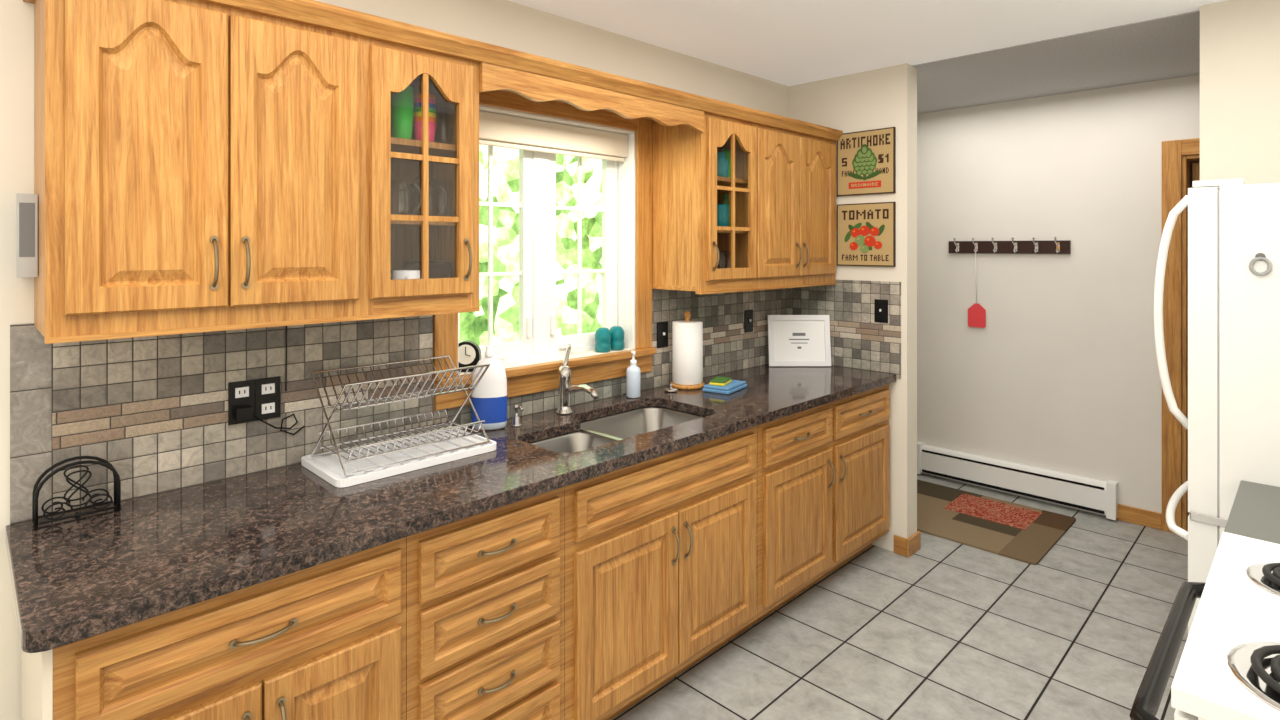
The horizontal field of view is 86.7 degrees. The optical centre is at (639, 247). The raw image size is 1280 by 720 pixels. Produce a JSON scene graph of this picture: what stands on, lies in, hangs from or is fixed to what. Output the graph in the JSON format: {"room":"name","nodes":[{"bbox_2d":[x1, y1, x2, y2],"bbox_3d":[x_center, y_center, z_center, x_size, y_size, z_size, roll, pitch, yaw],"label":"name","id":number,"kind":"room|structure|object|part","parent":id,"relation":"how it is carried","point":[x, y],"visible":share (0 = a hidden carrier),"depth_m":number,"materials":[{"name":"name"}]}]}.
{"room":"kitchen","nodes":[
{"label":"kitchen","id":0,"kind":"room"},
{"bbox_2d":[0,0,788,719],"bbox_3d":[-1.121,0.310,2.026,0.150,2.480,5.680,0,0,45],"label":"wall","id":1,"kind":"structure","parent":0,"point":[522,28],"depth_m":2.26,"materials":[{"name":"paint"}]},
{"bbox_2d":[16,193,37,277],"bbox_3d":[-1.401,-0.028,1.544,0.134,0.185,0.035,0,0,45],"label":"thermostat","id":2,"kind":"object","parent":1,"relation":"attached to","point":[26,235],"visible":0.96,"depth_m":1.50,"materials":[{"name":"grey plastic"}]},
{"bbox_2d":[27,0,382,343],"bbox_3d":[-1.079,-0.222,1.733,0.318,0.813,0.685,0,0,45],"label":"upper cabinet","id":3,"kind":"object","parent":1,"relation":"attached to","point":[219,164],"depth_m":1.58,"materials":[{"name":"brown wood"}]},
{"bbox_2d":[10,280,900,524],"bbox_3d":[-0.071,0.416,2.502,0.660,0.488,3.282,0,0,45],"label":"tile backsplash","id":4,"kind":"structure","parent":1,"relation":"attached to","point":[146,416],"depth_m":1.92,"materials":[{"name":"tile"}]},
{"bbox_2d":[228,326,304,434],"bbox_3d":[-1.062,0.377,1.941,0.035,0.350,0.199,0,0,45],"label":"electrical outlet","id":5,"kind":"object","parent":4,"relation":"attached to","point":[254,400],"visible":0.92,"depth_m":1.93,"materials":[{"name":"black plastic"}]},
{"bbox_2d":[657,321,667,347],"bbox_3d":[0.108,0.400,3.124,0.018,0.118,0.072,0,0,45],"label":"electrical outlet","id":6,"kind":"object","parent":4,"relation":"attached to","point":[662,334],"visible":1,"depth_m":3.12,"materials":[{"name":"black plastic"}]},
{"bbox_2d":[744,310,752,332],"bbox_3d":[0.582,0.389,3.598,0.018,0.118,0.072,0,0,45],"label":"light switch","id":7,"kind":"object","parent":4,"relation":"attached to","point":[748,320],"visible":1,"depth_m":3.60,"materials":[{"name":"black plastic"}]},
{"bbox_2d":[874,299,887,322],"bbox_3d":[1.239,0.325,3.488,0.072,0.118,0.018,0,0,45],"label":"switch","id":8,"kind":"object","parent":4,"relation":"attached to","point":[881,311],"visible":1,"depth_m":3.49,"materials":[{"name":"black plastic"}]},
{"bbox_2d":[433,90,656,409],"bbox_3d":[-0.370,-0.026,2.741,0.190,1.168,1.070,0,0,45],"label":"window unit","id":9,"kind":"structure","parent":1,"relation":"in","point":[539,144],"depth_m":2.80,"materials":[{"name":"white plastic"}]},
{"bbox_2d":[458,340,480,371],"bbox_3d":[-0.633,0.394,2.470,0.100,0.110,0.043,0,0,-5],"label":"mantel clock","id":10,"kind":"object","parent":9,"relation":"on","point":[469,352],"visible":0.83,"depth_m":2.45,"materials":[{"name":"black plastic"}]},
{"bbox_2d":[595,326,624,352],"bbox_3d":[-0.132,0.397,2.968,0.072,0.104,0.152,0,0,45],"label":"jars","id":11,"kind":"object","parent":9,"relation":"on","point":[608,340],"visible":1,"depth_m":2.93,"materials":[{"name":"teal glass"}]},
{"bbox_2d":[699,108,842,291],"bbox_3d":[0.693,-0.222,3.505,0.318,0.813,0.767,0,0,45],"label":"upper cabinet","id":12,"kind":"object","parent":1,"relation":"attached to","point":[767,181],"depth_m":3.22,"materials":[{"name":"brown wood"}]},
{"bbox_2d":[508,0,1226,113],"bbox_3d":[0.845,-0.958,2.386,3.520,0.064,9.170,0,0,45],"label":"ceiling","id":13,"kind":"structure","parent":0,"point":[790,42],"depth_m":3.01,"materials":[{"name":"paint"}]},
{"bbox_2d":[612,473,1187,719],"bbox_3d":[0.845,1.580,2.386,3.520,0.060,9.170,0,0,45],"label":"floor","id":14,"kind":"structure","parent":0,"point":[1070,625],"depth_m":2.68,"materials":[{"name":"tile"}]},
{"bbox_2d":[21,537,405,719],"bbox_3d":[-0.986,1.114,1.588,0.640,0.870,0.657,0,0,45],"label":"base cabinet","id":15,"kind":"object","parent":14,"relation":"on","point":[325,641],"visible":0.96,"depth_m":1.40,"materials":[{"name":"brown wood"}]},
{"bbox_2d":[406,487,564,719],"bbox_3d":[-0.581,1.114,1.992,0.640,0.870,0.483,0,0,45],"label":"base cabinet","id":16,"kind":"object","parent":14,"relation":"on","point":[485,615],"visible":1,"depth_m":1.78,"materials":[{"name":"brown wood"}]},
{"bbox_2d":[565,426,756,719],"bbox_3d":[-0.070,1.114,2.503,0.640,0.870,0.958,0,0,45],"label":"base cabinet","id":17,"kind":"object","parent":14,"relation":"on","point":[660,571],"visible":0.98,"depth_m":2.22,"materials":[{"name":"brown wood"}]},
{"bbox_2d":[739,384,889,633],"bbox_3d":[0.676,1.114,3.250,0.640,0.870,1.150,0,0,45],"label":"base cabinet","id":18,"kind":"object","parent":14,"relation":"on","point":[823,491],"visible":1,"depth_m":2.95,"materials":[{"name":"brown wood"}]},
{"bbox_2d":[5,364,895,652],"bbox_3d":[-0.081,0.759,2.500,0.631,0.238,3.281,0,0,45],"label":"countertop","id":19,"kind":"structure","parent":18,"relation":"on","point":[135,560],"depth_m":1.66,"materials":[{"name":"brown stone"}]},
{"bbox_2d":[32,456,120,528],"bbox_3d":[-1.334,0.569,1.607,0.058,0.138,0.157,0,0,45],"label":"napkin holder","id":20,"kind":"object","parent":19,"relation":"on","point":[95,503],"visible":0.96,"depth_m":1.60,"materials":[{"name":"black metal"}]},
{"bbox_2d":[301,355,495,487],"bbox_3d":[-0.728,0.503,2.079,0.300,0.271,0.500,0,0,45],"label":"dish rack","id":21,"kind":"object","parent":19,"relation":"on","point":[348,466],"visible":1,"depth_m":2.04,"materials":[{"name":"white metal"}]},
{"bbox_2d":[301,426,495,487],"bbox_3d":[-0.728,0.629,2.079,0.300,0.020,0.500,0,0,45],"label":"tray","id":22,"kind":"object","parent":19,"relation":"on","point":[328,467],"depth_m":2.00,"materials":[{"name":"white plastic"}]},
{"bbox_2d":[471,345,506,429],"bbox_3d":[-0.534,0.492,2.401,0.091,0.293,0.109,0,0,45],"label":"dish soap bottle","id":23,"kind":"object","parent":19,"relation":"on","point":[489,397],"visible":0.85,"depth_m":2.37,"materials":[{"name":"blue"}]},
{"bbox_2d":[511,404,523,426],"bbox_3d":[-0.438,0.601,2.432,0.062,0.075,0.039,0,0,45],"label":"soap pump","id":24,"kind":"object","parent":19,"relation":"on","point":[516,420],"visible":0.98,"depth_m":2.43,"materials":[{"name":"silver metal"}]},
{"bbox_2d":[556,344,598,414],"bbox_3d":[-0.229,0.509,2.583,0.237,0.260,0.094,0,0,45],"label":"chrome faucet","id":25,"kind":"object","parent":19,"relation":"on","point":[566,389],"visible":0.98,"depth_m":2.60,"materials":[{"name":"silver metal"}]},
{"bbox_2d":[626,351,640,397],"bbox_3d":[-0.028,0.540,2.906,0.064,0.198,0.062,0,0,45],"label":"hand soap bottle","id":26,"kind":"object","parent":19,"relation":"on","point":[633,380],"visible":1,"depth_m":2.88,"materials":[{"name":"white plastic"}]},
{"bbox_2d":[664,384,677,391],"bbox_3d":[0.138,0.623,3.023,0.060,0.032,0.060,0,0,45],"label":"strainer","id":27,"kind":"object","parent":19,"relation":"on","point":[670,389],"visible":1,"depth_m":3.01,"materials":[{"name":"white metal"}]},
{"bbox_2d":[670,311,704,389],"bbox_3d":[0.219,0.465,3.125,0.160,0.348,0.160,0,0,45],"label":"paper towel holder","id":28,"kind":"object","parent":19,"relation":"on","point":[687,353],"visible":0.96,"depth_m":3.07,"materials":[{"name":"white paper"}]},
{"bbox_2d":[702,377,746,394],"bbox_3d":[0.385,0.615,3.065,0.130,0.048,0.200,0,0,33],"label":"sponge","id":29,"kind":"object","parent":19,"relation":"on","point":[724,385],"visible":1,"depth_m":3.01,"materials":[{"name":"blue fabric"}]},
{"bbox_2d":[767,315,830,365],"bbox_3d":[0.863,0.501,3.673,0.334,0.275,0.056,0,0,0],"label":"certificate","id":30,"kind":"object","parent":19,"relation":"on","point":[798,340],"visible":1,"depth_m":3.67,"materials":[{"name":"white paper"}]},
{"bbox_2d":[917,479,1075,564],"bbox_3d":[1.764,1.544,4.027,1.260,0.010,0.790,0,0,45],"label":"mat","id":31,"kind":"object","parent":14,"relation":"on","point":[1024,533],"visible":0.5,"depth_m":3.80,"materials":[{"name":"brown fabric"}]},
{"bbox_2d":[1129,532,1279,719],"bbox_3d":[1.262,1.002,1.025,0.765,1.073,0.759,0,0,45],"label":"range","id":32,"kind":"object","parent":14,"relation":"on","point":[1228,668],"visible":1,"depth_m":1.12,"materials":[{"name":"white metal"}]},
{"bbox_3d":[1.019,0.750,1.269,0.076,0.032,0.680,0,0,45],"label":"handle","id":33,"kind":"part","parent":32,"relation":"part of","materials":[{"name":"black plastic"}]},
{"bbox_2d":[1154,178,1279,634],"bbox_3d":[2.118,0.672,1.978,0.902,1.731,0.808,0,0,45],"label":"refrigerator","id":34,"kind":"object","parent":14,"relation":"on","point":[1231,423],"visible":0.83,"depth_m":1.90,"materials":[{"name":"white metal"}]},
{"bbox_3d":[1.835,0.352,2.266,0.096,1.019,0.714,0,0,45],"label":"handle","id":35,"kind":"part","parent":34,"relation":"part of","materials":[{"name":"white plastic"}]},
{"bbox_2d":[1224,480,1279,543],"bbox_3d":[1.731,1.095,1.448,0.700,0.909,0.497,0,0,45],"label":"countertop","id":36,"kind":"structure","parent":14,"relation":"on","point":[1255,512],"depth_m":1.63,"materials":[{"name":"grey plastic"}]},
{"bbox_2d":[789,0,1279,551],"bbox_3d":[1.860,0.310,2.977,2.720,2.480,0.120,0,0,45],"label":"wall","id":37,"kind":"structure","parent":0,"point":[885,97],"depth_m":3.42,"materials":[{"name":"paint"}]},
{"bbox_2d":[837,127,895,195],"bbox_3d":[1.181,-0.448,3.554,0.320,0.335,0.018,0,0,45],"label":"framed picture","id":38,"kind":"object","parent":37,"relation":"attached to","point":[866,162],"visible":1,"depth_m":3.54,"materials":[{"name":"brown paper"}]},
{"bbox_2d":[837,202,895,266],"bbox_3d":[1.181,-0.070,3.554,0.320,0.330,0.019,0,0,45],"label":"framed picture","id":39,"kind":"object","parent":37,"relation":"attached to","point":[866,234],"visible":1,"depth_m":3.54,"materials":[{"name":"beige paper"}]},
{"bbox_2d":[894,530,920,550],"bbox_3d":[0.983,1.505,3.950,1.304,0.090,0.013,0,0,45],"label":"baseboard","id":40,"kind":"structure","parent":37,"relation":"attached to","point":[909,546],"depth_m":3.43,"materials":[{"name":"brown wood"}]},
{"bbox_2d":[917,75,1199,515],"bbox_3d":[2.574,0.310,4.115,3.320,2.480,0.120,0,0,45],"label":"wall","id":41,"kind":"structure","parent":0,"point":[1052,365],"depth_m":4.11,"materials":[{"name":"paint"}]},
{"bbox_2d":[949,237,1070,253],"bbox_3d":[2.288,-0.015,4.253,0.700,0.101,0.088,0,0,45],"label":"hook rail","id":42,"kind":"object","parent":41,"relation":"attached to","point":[1031,247],"visible":1,"depth_m":4.24,"materials":[{"name":"brown wood"}]},
{"bbox_2d":[968,250,985,327],"bbox_3d":[2.177,0.261,4.389,0.110,0.508,0.025,0,0,45],"label":"fly swatter","id":43,"kind":"object","parent":42,"relation":"hanging from","point":[976,314],"visible":0.94,"depth_m":4.39,"materials":[{"name":"red plastic"}]},
{"bbox_2d":[917,441,1117,519],"bbox_3d":[2.301,1.437,4.253,1.150,0.203,0.068,0,0,45],"label":"baseboard heater","id":44,"kind":"object","parent":41,"relation":"attached to","point":[1078,492],"visible":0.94,"depth_m":4.17,"materials":[{"name":"white metal"}]},
{"bbox_2d":[1162,138,1199,532],"bbox_3d":[3.253,0.482,3.430,0.960,2.135,0.148,0,0,45],"label":"door frame","id":45,"kind":"structure","parent":41,"relation":"attached to","point":[1175,174],"depth_m":3.67,"materials":[{"name":"brown wood"}]},
{"bbox_2d":[1192,163,1199,187],"bbox_3d":[3.337,0.535,4.002,0.040,2.010,0.760,0,0,45],"label":"door","id":46,"kind":"structure","parent":41,"relation":"in","point":[1195,171],"depth_m":3.74,"materials":[{"name":"brown wood"}]},
{"bbox_2d":[1190,160,1199,187],"bbox_3d":[4.052,0.310,5.593,3.320,2.480,0.100,0,0,45],"label":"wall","id":47,"kind":"structure","parent":0,"point":[1191,162],"depth_m":5.28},
{"label":"outside","id":48,"kind":"structure","parent":0,"visible":0},
{"bbox_2d":[460,144,601,344],"bbox_3d":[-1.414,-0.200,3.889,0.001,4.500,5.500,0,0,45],"label":"foliage","id":49,"kind":"object","parent":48,"point":[512,240],"depth_m":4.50,"materials":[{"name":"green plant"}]}
]}

